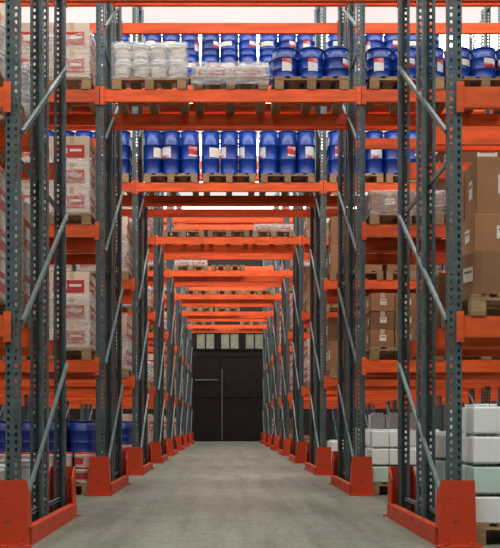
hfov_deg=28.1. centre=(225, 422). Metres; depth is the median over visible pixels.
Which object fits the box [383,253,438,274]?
carton
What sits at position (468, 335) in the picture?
rack
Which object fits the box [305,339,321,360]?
carton
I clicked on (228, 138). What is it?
drum
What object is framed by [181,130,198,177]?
drum
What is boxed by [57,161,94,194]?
carton
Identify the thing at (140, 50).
bucket
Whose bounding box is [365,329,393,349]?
carton
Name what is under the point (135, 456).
protector
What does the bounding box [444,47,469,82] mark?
drum
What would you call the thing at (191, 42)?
drum
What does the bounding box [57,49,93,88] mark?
carton
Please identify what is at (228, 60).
drum
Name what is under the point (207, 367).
door
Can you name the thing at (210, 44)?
drum
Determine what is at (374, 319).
carton
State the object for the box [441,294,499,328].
wooden pallet
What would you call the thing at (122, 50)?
bucket
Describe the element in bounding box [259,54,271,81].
drum
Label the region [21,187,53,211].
carton
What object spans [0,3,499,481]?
rack
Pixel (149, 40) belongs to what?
drum
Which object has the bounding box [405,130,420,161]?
drum
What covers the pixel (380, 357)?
wooden pallet
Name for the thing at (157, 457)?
protector
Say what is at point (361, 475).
protector
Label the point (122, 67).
bucket
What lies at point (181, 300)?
rack
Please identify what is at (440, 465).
jerrycan
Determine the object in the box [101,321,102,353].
carton
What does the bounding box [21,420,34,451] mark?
drum
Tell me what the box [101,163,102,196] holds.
carton
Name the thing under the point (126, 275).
wooden pallet
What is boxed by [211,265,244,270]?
wooden pallet
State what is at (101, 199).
carton
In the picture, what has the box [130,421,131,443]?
drum
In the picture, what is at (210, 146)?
drum
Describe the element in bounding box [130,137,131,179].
drum
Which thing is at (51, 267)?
carton
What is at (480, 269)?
carton
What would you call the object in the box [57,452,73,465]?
bucket
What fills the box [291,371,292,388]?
carton
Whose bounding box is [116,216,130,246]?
carton
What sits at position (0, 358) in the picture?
wall
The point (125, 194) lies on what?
carton
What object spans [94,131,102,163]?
drum
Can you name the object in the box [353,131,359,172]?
drum
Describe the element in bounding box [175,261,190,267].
carton
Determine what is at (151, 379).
carton
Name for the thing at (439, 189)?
carton
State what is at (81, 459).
bucket
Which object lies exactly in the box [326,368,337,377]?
wooden pallet
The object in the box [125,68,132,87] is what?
bucket
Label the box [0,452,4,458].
bucket
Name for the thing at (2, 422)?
drum
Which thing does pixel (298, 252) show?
rack
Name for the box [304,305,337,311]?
wooden pallet
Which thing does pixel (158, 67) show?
bucket
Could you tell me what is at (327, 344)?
carton
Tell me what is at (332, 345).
carton
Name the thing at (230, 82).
wooden pallet
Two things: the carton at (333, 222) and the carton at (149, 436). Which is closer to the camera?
the carton at (333, 222)
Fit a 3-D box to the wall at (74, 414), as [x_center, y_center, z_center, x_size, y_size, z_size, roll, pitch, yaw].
[0.050,-4.000,44.100,19.000,9.600,0.200,0,0,0]
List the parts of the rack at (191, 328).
upright post, upright post, upright post, upright post, upright post, upright post, upright post, upright post, upright post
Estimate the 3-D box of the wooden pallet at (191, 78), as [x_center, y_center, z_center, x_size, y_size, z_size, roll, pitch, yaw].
[-0.850,-5.270,15.840,0.820,0.140,0.920,0,0,0]
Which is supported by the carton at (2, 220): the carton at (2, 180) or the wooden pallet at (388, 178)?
the carton at (2, 180)
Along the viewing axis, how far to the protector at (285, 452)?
24.21 m
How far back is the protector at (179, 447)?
28.71 m
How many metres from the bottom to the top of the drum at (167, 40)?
0.335 m
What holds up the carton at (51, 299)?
on the carton at (51, 324)
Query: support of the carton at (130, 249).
on the wooden pallet at (126, 275)
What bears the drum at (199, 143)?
on the wooden pallet at (148, 177)
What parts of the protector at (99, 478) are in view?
guard rail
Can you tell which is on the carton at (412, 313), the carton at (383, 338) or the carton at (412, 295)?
the carton at (412, 295)
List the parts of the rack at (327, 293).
upright post, upright post, upright post, upright post, upright post, upright post, upright post, upright post, upright post, upright post, upright post, upright post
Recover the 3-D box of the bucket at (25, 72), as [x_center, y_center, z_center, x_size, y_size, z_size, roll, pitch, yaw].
[-1.610,-2.621,7.690,0.200,0.187,0.198,0,0,44]
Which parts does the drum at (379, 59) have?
lid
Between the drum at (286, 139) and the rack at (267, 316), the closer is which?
the drum at (286, 139)
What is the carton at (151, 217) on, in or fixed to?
on the wooden pallet at (149, 231)
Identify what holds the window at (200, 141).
attached to the ceiling
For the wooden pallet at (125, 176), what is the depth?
15.38 m
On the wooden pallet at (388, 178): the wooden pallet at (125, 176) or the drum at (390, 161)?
the drum at (390, 161)
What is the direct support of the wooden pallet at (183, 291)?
on the rack at (181, 300)
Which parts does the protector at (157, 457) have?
guard rail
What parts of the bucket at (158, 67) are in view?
lid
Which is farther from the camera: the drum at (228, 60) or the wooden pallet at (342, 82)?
the drum at (228, 60)
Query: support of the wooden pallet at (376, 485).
on the floor
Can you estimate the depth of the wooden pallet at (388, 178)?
15.38 m
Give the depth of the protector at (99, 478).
11.01 m
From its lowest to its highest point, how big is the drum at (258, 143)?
0.665 m
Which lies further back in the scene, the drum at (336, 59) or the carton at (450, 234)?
the drum at (336, 59)
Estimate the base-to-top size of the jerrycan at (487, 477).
0.196 m
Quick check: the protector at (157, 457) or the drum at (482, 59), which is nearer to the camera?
the drum at (482, 59)
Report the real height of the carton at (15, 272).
0.282 m
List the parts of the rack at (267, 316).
upright post, upright post, upright post, upright post, upright post, upright post, upright post, upright post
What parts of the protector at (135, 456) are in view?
guard rail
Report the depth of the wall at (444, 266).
43.51 m
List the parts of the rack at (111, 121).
upright post, upright post, upright post, upright post, upright post, upright post, upright post, upright post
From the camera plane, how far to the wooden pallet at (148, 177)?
15.41 m
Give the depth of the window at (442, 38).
22.99 m
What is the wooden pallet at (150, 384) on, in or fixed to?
on the rack at (298, 252)
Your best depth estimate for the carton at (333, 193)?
19.89 m
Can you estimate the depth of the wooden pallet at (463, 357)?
11.49 m
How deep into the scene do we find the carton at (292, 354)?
24.41 m
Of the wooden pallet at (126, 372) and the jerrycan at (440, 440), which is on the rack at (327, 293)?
the wooden pallet at (126, 372)
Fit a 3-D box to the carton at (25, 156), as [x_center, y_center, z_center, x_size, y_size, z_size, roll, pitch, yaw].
[-2.114,-3.041,11.297,0.390,0.282,0.425,0,0,-2]
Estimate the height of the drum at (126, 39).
0.335 m
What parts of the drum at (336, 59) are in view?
lid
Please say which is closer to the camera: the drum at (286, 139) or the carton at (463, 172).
the carton at (463, 172)
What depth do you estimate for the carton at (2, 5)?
11.10 m
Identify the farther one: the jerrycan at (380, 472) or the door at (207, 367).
the door at (207, 367)
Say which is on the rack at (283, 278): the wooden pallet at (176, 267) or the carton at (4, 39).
the wooden pallet at (176, 267)
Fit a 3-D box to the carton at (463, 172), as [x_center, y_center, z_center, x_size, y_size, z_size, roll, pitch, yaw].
[1.853,-1.581,7.203,0.374,0.382,0.375,0,0,1]
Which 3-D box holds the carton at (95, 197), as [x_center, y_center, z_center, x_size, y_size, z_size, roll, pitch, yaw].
[-1.704,-2.481,11.729,0.394,0.282,0.425,0,0,2]
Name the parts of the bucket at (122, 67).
lid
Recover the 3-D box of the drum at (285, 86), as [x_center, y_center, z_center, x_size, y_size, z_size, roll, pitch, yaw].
[0.661,-4.008,11.524,0.288,0.335,0.288,0,0,-26]
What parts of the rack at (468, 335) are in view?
upright post, upright post, upright post, upright post, upright post, upright post, upright post, upright post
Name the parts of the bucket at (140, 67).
lid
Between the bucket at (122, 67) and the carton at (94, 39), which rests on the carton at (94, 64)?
the carton at (94, 39)
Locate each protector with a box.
[0,466,80,547]
[85,451,130,495]
[127,444,153,474]
[150,440,167,462]
[164,437,177,455]
[174,435,184,450]
[182,434,190,446]
[187,432,193,443]
[260,432,266,443]
[264,434,272,446]
[270,435,280,450]
[278,437,291,455]
[289,440,306,462]
[303,444,331,474]
[329,451,376,495]
[383,466,482,547]
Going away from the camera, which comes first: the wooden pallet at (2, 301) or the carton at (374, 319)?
the wooden pallet at (2, 301)
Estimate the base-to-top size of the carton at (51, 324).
0.282 m
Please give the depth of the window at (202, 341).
43.94 m
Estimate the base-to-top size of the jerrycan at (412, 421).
0.196 m
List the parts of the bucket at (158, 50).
lid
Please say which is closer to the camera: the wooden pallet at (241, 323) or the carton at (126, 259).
the carton at (126, 259)
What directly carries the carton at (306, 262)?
on the wooden pallet
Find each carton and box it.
[0,3,16,46]
[0,174,4,217]
[0,215,4,259]
[0,257,4,298]
[3,39,16,75]
[15,190,16,229]
[15,229,16,267]
[15,272,16,305]
[21,22,53,49]
[21,49,53,85]
[21,136,53,161]
[21,161,53,186]
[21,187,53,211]
[21,202,34,259]
[21,257,34,313]
[34,222,45,273]
[34,274,45,321]
[49,253,74,271]
[49,272,53,296]
[49,297,53,321]
[49,322,53,339]
[57,22,93,62]
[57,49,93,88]
[57,136,94,169]
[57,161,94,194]
[57,187,94,219]
[57,271,93,299]
[57,297,94,325]
[57,322,93,348]
[67,197,95,224]
[68,326,95,351]
[76,244,130,272]
[94,39,95,66]
[94,64,95,86]
[94,278,95,302]
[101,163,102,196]
[101,199,102,227]
[101,285,102,317]
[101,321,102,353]
[116,192,151,208]
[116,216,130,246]
[116,314,129,342]
[116,341,129,368]
[122,414,151,434]
[128,217,150,233]
[130,223,131,250]
[130,249,131,275]
[130,317,131,343]
[130,344,131,369]
[131,435,151,446]
[136,260,164,267]
[136,354,164,371]
[150,371,164,388]
[151,217,152,234]
[151,414,152,434]
[164,313,166,326]
[166,418,175,429]
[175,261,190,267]
[191,261,206,267]
[196,67,229,88]
[231,67,264,88]
[254,225,273,233]
[274,225,292,233]
[280,418,292,429]
[291,260,321,267]
[291,292,292,310]
[291,310,292,326]
[291,354,292,371]
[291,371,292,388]
[304,217,305,234]
[304,267,343,288]
[304,287,337,308]
[304,361,305,381]
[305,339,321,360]
[306,192,343,208]
[306,217,330,233]
[306,284,337,305]
[306,360,337,380]
[326,249,370,278]
[326,317,359,344]
[326,344,327,369]
[328,244,381,274]
[328,341,353,368]
[329,216,353,246]
[365,293,394,314]
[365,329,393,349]
[366,192,406,219]
[366,311,394,331]
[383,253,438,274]
[394,293,415,311]
[394,311,415,329]
[394,329,413,348]
[410,192,442,217]
[430,273,487,313]
[435,152,441,189]
[435,184,441,191]
[442,152,499,182]
[442,180,451,215]
[450,234,451,267]
[462,171,464,221]
[462,213,499,255]
[462,250,499,298]
[465,157,499,219]
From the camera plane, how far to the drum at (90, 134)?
15.41 m
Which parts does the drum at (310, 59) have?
lid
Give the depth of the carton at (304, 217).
20.51 m
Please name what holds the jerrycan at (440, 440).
on the jerrycan at (440, 465)
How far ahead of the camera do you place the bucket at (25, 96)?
7.64 m
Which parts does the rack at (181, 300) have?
upright post, upright post, upright post, upright post, upright post, upright post, upright post, upright post, upright post, upright post, upright post, upright post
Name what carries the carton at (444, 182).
on the wooden pallet
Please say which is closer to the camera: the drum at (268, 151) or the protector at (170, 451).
the drum at (268, 151)
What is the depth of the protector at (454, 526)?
6.46 m
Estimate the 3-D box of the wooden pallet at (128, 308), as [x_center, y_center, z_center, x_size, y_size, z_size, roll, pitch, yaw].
[-1.910,-2.270,20.340,0.820,0.140,0.920,0,0,0]
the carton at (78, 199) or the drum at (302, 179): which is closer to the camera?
the carton at (78, 199)
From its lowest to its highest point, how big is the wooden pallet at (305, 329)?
0.140 m
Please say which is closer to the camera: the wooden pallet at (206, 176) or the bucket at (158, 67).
the bucket at (158, 67)
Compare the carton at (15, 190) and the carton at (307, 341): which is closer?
the carton at (15, 190)
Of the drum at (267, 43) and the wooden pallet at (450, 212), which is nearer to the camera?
the wooden pallet at (450, 212)
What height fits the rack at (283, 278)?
7.600 m
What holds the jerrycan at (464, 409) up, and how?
on the jerrycan at (467, 434)
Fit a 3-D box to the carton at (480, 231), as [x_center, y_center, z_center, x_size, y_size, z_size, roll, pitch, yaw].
[1.829,-1.261,6.807,0.384,0.262,0.385,0,0,-2]
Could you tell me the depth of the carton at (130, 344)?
15.93 m
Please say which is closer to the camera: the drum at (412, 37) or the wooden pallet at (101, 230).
the wooden pallet at (101, 230)
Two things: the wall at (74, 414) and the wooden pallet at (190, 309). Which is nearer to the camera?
the wooden pallet at (190, 309)
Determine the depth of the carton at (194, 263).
24.29 m
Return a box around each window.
[131,35,497,57]
[136,139,321,155]
[164,207,353,208]
[194,333,216,349]
[218,333,241,349]
[243,333,262,349]
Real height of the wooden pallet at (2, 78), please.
0.140 m
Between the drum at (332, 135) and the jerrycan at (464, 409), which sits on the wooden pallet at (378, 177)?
the drum at (332, 135)
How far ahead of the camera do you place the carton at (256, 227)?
19.89 m
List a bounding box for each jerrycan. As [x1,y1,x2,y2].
[330,440,343,452]
[365,429,379,445]
[368,413,384,427]
[369,429,388,446]
[370,447,388,464]
[372,465,387,481]
[387,413,397,428]
[388,429,406,446]
[388,447,405,464]
[405,413,415,428]
[405,447,420,464]
[406,429,415,445]
[430,432,445,454]
[435,432,451,457]
[435,458,451,481]
[462,404,484,432]
[462,433,484,461]
[462,462,484,479]
[466,434,499,463]
[467,404,499,433]
[467,463,499,493]
[475,494,499,523]
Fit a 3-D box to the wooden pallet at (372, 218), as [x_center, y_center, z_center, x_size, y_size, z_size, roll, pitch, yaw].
[2.010,-2.270,11.540,0.820,0.140,0.920,0,0,0]
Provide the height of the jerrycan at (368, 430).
0.196 m
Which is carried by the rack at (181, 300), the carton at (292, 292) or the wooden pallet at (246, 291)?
the wooden pallet at (246, 291)
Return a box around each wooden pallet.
[0,71,24,125]
[0,114,45,161]
[0,297,24,328]
[21,347,95,359]
[25,313,45,339]
[34,76,95,113]
[34,482,87,494]
[44,212,95,238]
[44,356,102,362]
[49,230,102,253]
[75,271,131,279]
[112,76,188,113]
[116,173,131,195]
[116,305,152,311]
[122,368,131,377]
[136,230,152,244]
[136,265,165,270]
[144,173,198,195]
[148,381,152,387]
[163,230,204,244]
[174,265,208,270]
[182,290,210,293]
[186,76,193,84]
[188,307,212,311]
[193,322,214,324]
[194,76,267,113]
[203,173,255,195]
[208,230,248,244]
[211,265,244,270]
[213,290,241,293]
[215,307,239,311]
[240,322,261,324]
[244,290,272,293]
[252,230,293,244]
[259,173,313,195]
[271,76,348,113]
[290,327,321,331]
[304,230,328,244]
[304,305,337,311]
[304,381,309,387]
[326,173,382,195]
[326,271,382,279]
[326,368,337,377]
[353,356,415,362]
[358,230,415,253]
[359,76,443,113]
[359,212,443,238]
[359,347,443,362]
[373,482,420,494]
[383,173,420,182]
[383,271,439,279]
[414,312,440,339]
[414,505,435,514]
[435,76,499,113]
[435,212,451,238]
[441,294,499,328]
[444,356,499,359]
[476,524,499,544]
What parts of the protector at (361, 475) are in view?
guard rail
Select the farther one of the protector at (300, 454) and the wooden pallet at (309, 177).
the protector at (300, 454)
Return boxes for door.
[193,353,221,440]
[223,353,262,440]
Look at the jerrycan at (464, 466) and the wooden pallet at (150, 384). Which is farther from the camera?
the wooden pallet at (150, 384)
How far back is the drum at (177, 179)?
15.78 m
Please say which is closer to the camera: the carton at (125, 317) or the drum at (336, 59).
the drum at (336, 59)
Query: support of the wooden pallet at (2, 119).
on the rack at (468, 335)
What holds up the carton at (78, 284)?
on the carton at (78, 309)
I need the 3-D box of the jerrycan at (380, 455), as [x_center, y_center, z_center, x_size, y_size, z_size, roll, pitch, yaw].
[1.713,0.365,11.192,0.188,0.196,0.200,0,0,0]
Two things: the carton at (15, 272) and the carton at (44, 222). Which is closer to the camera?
the carton at (15, 272)
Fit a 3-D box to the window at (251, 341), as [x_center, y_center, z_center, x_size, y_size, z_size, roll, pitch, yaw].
[1.250,-3.625,43.945,1.040,0.850,0.070,0,0,0]
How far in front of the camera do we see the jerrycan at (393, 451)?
11.09 m
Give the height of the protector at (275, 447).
0.430 m
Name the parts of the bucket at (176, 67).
lid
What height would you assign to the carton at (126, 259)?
0.422 m
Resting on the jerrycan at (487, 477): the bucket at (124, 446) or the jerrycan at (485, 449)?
the jerrycan at (485, 449)
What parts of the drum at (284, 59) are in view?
lid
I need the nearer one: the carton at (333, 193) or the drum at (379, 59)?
the drum at (379, 59)
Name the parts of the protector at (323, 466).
guard rail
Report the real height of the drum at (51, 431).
0.355 m
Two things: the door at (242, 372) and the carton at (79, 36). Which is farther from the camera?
the door at (242, 372)
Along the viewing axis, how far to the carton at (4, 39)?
11.09 m
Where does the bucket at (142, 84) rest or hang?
on the wooden pallet at (118, 82)
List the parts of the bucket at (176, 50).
lid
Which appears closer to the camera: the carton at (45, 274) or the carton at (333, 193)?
the carton at (45, 274)
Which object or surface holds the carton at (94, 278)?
on the carton
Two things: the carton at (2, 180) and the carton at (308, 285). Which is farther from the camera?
the carton at (308, 285)
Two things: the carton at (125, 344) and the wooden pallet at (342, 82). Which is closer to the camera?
the wooden pallet at (342, 82)
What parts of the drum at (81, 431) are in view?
lid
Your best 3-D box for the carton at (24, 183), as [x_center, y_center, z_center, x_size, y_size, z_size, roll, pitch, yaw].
[-2.111,-2.761,11.296,0.390,0.282,0.425,0,0,-1]
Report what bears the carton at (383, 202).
on the wooden pallet at (372, 218)
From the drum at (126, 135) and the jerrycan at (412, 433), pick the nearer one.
the jerrycan at (412, 433)
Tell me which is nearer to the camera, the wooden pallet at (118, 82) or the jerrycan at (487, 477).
the jerrycan at (487, 477)
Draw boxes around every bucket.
[0,23,4,51]
[0,51,4,74]
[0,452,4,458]
[0,464,4,479]
[3,460,29,482]
[4,66,29,92]
[15,90,29,113]
[21,452,34,461]
[21,459,34,482]
[28,76,34,99]
[44,452,53,466]
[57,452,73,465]
[74,452,91,466]
[75,467,88,481]
[114,43,131,61]
[114,60,131,77]
[116,444,128,450]
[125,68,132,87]
[132,43,149,61]
[132,60,149,77]
[141,68,150,87]
[150,43,167,60]
[150,60,167,77]
[156,68,168,87]
[168,43,185,61]
[168,60,185,77]
[172,69,185,87]
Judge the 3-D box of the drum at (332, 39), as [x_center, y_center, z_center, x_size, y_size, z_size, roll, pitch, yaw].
[1.721,-5.843,15.534,0.288,0.335,0.288,0,0,-44]
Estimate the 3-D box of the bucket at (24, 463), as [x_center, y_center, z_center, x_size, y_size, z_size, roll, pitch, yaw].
[-1.610,0.379,7.690,0.198,0.187,0.200,0,0,42]
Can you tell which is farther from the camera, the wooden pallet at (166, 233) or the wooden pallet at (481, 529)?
the wooden pallet at (166, 233)
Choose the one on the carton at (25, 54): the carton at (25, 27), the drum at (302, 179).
the carton at (25, 27)
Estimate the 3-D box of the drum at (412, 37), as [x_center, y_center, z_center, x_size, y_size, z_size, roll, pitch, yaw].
[2.880,-5.843,15.534,0.288,0.335,0.288,0,0,31]
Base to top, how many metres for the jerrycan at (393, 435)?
0.196 m
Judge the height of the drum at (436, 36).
0.335 m
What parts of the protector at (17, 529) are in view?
guard rail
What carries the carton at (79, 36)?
on the carton at (79, 62)
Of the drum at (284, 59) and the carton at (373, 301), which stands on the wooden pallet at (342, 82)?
the drum at (284, 59)
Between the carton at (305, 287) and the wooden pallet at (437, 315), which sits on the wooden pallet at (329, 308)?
the carton at (305, 287)
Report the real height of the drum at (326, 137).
0.665 m
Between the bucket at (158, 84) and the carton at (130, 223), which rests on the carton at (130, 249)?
the carton at (130, 223)
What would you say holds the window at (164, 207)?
attached to the ceiling
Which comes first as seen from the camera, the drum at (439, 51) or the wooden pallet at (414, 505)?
the wooden pallet at (414, 505)
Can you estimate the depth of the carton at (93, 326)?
11.60 m
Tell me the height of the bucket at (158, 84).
0.187 m
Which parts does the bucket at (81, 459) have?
lid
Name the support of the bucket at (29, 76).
on the bucket
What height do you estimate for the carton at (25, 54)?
0.302 m
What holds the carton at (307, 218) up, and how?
on the wooden pallet
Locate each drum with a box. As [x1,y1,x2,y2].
[0,420,16,451]
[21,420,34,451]
[44,130,53,136]
[44,420,68,451]
[57,130,74,135]
[68,422,69,450]
[69,420,93,451]
[75,130,93,137]
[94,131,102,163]
[94,420,95,450]
[116,35,130,44]
[116,130,130,176]
[116,421,130,443]
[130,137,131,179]
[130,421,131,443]
[143,35,161,51]
[143,130,161,177]
[162,35,180,52]
[162,130,180,177]
[164,137,180,180]
[181,35,198,56]
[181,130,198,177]
[185,54,198,81]
[198,143,199,182]
[201,35,219,56]
[201,54,219,66]
[201,130,219,177]
[220,35,237,56]
[220,54,237,75]
[220,130,237,177]
[239,35,256,55]
[239,54,256,66]
[239,130,256,177]
[258,143,259,182]
[259,35,277,56]
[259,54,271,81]
[259,130,277,177]
[259,137,271,180]
[271,59,288,88]
[272,47,297,84]
[278,35,295,47]
[278,130,295,177]
[296,35,314,55]
[296,130,314,177]
[296,137,304,180]
[297,59,319,88]
[298,47,322,84]
[323,47,348,84]
[323,58,334,88]
[326,137,337,180]
[327,35,343,47]
[327,130,343,177]
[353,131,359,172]
[365,35,382,56]
[365,58,381,88]
[365,130,382,177]
[366,47,391,84]
[383,35,397,50]
[383,130,397,177]
[392,47,415,84]
[405,35,420,47]
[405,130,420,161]
[420,47,443,77]
[430,35,439,46]
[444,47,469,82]
[469,47,495,84]
[495,49,499,77]
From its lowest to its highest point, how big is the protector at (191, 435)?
0.430 m
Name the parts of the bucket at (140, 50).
lid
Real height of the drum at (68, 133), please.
0.665 m
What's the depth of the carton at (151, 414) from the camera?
20.62 m
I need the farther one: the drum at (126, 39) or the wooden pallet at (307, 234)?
the wooden pallet at (307, 234)
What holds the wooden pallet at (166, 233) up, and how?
on the rack at (298, 252)
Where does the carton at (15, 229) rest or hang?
on the carton at (15, 272)
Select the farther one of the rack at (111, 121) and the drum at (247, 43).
the drum at (247, 43)
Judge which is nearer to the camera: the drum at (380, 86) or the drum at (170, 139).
the drum at (380, 86)
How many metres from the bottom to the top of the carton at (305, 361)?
0.422 m
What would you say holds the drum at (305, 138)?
on the wooden pallet at (309, 177)
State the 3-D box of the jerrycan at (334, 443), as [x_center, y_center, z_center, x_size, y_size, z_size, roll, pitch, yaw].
[1.717,0.365,15.493,0.188,0.196,0.200,0,0,0]
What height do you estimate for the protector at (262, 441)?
0.430 m
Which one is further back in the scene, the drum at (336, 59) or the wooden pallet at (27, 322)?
the drum at (336, 59)
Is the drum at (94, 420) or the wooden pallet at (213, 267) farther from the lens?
the wooden pallet at (213, 267)
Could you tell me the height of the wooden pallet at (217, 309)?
0.140 m
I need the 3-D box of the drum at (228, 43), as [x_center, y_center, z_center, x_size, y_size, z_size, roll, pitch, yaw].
[0.050,-5.843,15.534,0.288,0.335,0.288,0,0,-21]
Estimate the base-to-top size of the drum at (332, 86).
0.335 m
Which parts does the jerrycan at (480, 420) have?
handle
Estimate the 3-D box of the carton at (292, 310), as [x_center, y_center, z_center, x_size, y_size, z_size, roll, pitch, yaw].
[2.008,-2.551,24.525,0.794,0.422,0.624,0,0,0]
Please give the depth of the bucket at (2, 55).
6.81 m
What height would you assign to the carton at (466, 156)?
0.422 m
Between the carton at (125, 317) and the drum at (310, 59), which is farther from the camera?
the carton at (125, 317)
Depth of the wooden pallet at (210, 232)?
19.88 m
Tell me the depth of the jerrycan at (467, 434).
6.82 m
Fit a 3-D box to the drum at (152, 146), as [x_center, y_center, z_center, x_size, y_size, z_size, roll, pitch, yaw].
[-1.139,-4.173,15.534,0.288,0.665,0.288,0,0,-33]
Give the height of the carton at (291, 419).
0.422 m
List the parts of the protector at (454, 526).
guard rail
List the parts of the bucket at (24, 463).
lid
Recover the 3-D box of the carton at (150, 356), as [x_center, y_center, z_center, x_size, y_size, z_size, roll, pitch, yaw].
[-1.910,-1.471,24.473,0.794,0.422,0.624,0,0,0]
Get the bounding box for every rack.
[0,0,499,522]
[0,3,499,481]
[0,7,499,465]
[0,131,497,455]
[0,192,468,445]
[0,192,497,449]
[21,223,436,442]
[44,260,411,439]
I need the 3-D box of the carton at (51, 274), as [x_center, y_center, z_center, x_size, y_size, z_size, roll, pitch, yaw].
[-2.116,-1.541,11.302,0.390,0.282,0.425,0,0,-2]
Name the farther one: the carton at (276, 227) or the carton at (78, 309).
the carton at (276, 227)
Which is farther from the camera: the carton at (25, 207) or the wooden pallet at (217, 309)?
the wooden pallet at (217, 309)
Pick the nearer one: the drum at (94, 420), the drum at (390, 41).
the drum at (94, 420)
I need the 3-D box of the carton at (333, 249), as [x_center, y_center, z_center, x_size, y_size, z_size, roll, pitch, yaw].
[2.011,-2.551,15.601,0.794,0.422,0.425,0,0,0]
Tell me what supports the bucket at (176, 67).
on the wooden pallet at (118, 82)
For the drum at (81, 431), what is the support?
on the bucket at (81, 459)
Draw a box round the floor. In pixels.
[31,441,499,547]
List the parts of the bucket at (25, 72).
lid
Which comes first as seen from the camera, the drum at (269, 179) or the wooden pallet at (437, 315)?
the wooden pallet at (437, 315)
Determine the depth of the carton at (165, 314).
28.78 m
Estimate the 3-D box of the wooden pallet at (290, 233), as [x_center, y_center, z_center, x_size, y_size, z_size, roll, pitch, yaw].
[0.950,-3.770,20.340,0.820,0.140,0.920,0,0,0]
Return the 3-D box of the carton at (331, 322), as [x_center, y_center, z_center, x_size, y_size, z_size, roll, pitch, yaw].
[2.008,-1.471,16.028,0.794,0.422,0.425,0,0,0]
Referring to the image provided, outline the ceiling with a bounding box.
[15,7,497,195]
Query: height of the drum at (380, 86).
0.335 m
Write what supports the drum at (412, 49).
on the wooden pallet at (388, 82)
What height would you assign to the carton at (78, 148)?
0.282 m
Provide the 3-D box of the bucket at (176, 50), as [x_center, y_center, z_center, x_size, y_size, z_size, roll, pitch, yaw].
[-0.550,-4.121,11.190,0.200,0.187,0.198,0,0,-38]
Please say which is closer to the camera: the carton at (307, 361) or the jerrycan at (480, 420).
the jerrycan at (480, 420)
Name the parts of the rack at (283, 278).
upright post, upright post, upright post, upright post, upright post, upright post, upright post, upright post, upright post, upright post, upright post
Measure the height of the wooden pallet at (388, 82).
0.140 m
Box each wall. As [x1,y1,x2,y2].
[0,358,4,419]
[21,223,442,440]
[443,265,497,430]
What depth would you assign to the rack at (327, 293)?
16.26 m
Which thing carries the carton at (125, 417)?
on the carton at (149, 436)
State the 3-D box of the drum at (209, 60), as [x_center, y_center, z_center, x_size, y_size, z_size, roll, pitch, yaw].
[-0.239,-5.508,15.534,0.288,0.335,0.288,0,0,5]
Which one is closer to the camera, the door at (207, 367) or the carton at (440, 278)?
the carton at (440, 278)
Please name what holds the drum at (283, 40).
on the drum
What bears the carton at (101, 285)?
on the carton at (101, 321)
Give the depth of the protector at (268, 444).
33.11 m
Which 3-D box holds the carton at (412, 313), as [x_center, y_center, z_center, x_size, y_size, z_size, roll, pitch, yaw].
[2.008,-1.141,11.299,0.265,0.202,0.425,0,0,-1]
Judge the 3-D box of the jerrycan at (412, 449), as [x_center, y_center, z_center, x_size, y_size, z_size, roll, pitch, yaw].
[2.105,0.365,11.189,0.188,0.196,0.200,0,0,0]
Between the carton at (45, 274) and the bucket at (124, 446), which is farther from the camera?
the bucket at (124, 446)
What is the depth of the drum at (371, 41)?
15.41 m
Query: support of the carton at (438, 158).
on the carton
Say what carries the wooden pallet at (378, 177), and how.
on the rack at (327, 293)
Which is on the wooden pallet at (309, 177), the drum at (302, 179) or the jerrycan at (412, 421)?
the drum at (302, 179)
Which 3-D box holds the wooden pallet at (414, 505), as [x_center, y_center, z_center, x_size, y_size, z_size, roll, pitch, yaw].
[2.010,0.730,8.040,0.820,0.140,0.920,0,0,0]
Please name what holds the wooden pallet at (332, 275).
on the rack at (327, 293)
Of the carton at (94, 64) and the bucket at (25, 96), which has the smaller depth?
the bucket at (25, 96)
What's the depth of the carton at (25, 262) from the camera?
7.59 m
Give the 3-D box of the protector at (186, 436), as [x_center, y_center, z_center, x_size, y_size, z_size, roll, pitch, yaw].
[-1.400,0.585,34.165,0.300,0.430,2.210,0,0,0]
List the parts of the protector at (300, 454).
guard rail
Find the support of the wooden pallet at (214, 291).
on the rack at (181, 300)
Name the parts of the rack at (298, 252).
upright post, upright post, upright post, upright post, upright post, upright post, upright post, upright post, upright post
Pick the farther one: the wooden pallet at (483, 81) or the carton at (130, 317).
the carton at (130, 317)
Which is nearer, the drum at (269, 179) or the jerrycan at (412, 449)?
the jerrycan at (412, 449)
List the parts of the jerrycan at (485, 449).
handle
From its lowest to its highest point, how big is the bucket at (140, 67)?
0.187 m
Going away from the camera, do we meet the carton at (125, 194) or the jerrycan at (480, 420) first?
the jerrycan at (480, 420)
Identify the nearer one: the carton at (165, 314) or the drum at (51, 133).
the drum at (51, 133)
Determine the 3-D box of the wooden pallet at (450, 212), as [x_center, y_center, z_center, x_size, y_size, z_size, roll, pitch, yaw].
[2.880,-2.270,11.540,0.820,0.140,0.920,0,0,0]
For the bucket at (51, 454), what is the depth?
11.13 m
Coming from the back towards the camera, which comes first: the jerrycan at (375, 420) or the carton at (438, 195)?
the jerrycan at (375, 420)
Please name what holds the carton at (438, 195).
on the wooden pallet at (372, 218)
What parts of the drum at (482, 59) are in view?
lid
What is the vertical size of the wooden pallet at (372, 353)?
0.140 m
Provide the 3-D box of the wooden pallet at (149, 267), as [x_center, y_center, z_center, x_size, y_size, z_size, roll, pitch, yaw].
[-1.910,-3.770,24.740,0.820,0.140,0.920,0,0,0]
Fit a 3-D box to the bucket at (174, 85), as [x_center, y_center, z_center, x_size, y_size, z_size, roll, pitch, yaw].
[-0.550,-3.934,11.390,0.200,0.187,0.198,0,0,42]
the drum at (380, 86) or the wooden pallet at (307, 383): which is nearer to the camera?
the drum at (380, 86)
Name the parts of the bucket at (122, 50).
lid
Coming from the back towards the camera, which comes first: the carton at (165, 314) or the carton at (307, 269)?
the carton at (165, 314)
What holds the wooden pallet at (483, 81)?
on the rack at (111, 121)
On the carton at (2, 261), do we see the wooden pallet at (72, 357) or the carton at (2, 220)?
the carton at (2, 220)
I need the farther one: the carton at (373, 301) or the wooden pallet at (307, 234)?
the wooden pallet at (307, 234)
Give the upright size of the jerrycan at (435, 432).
0.196 m
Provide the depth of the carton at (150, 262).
24.29 m

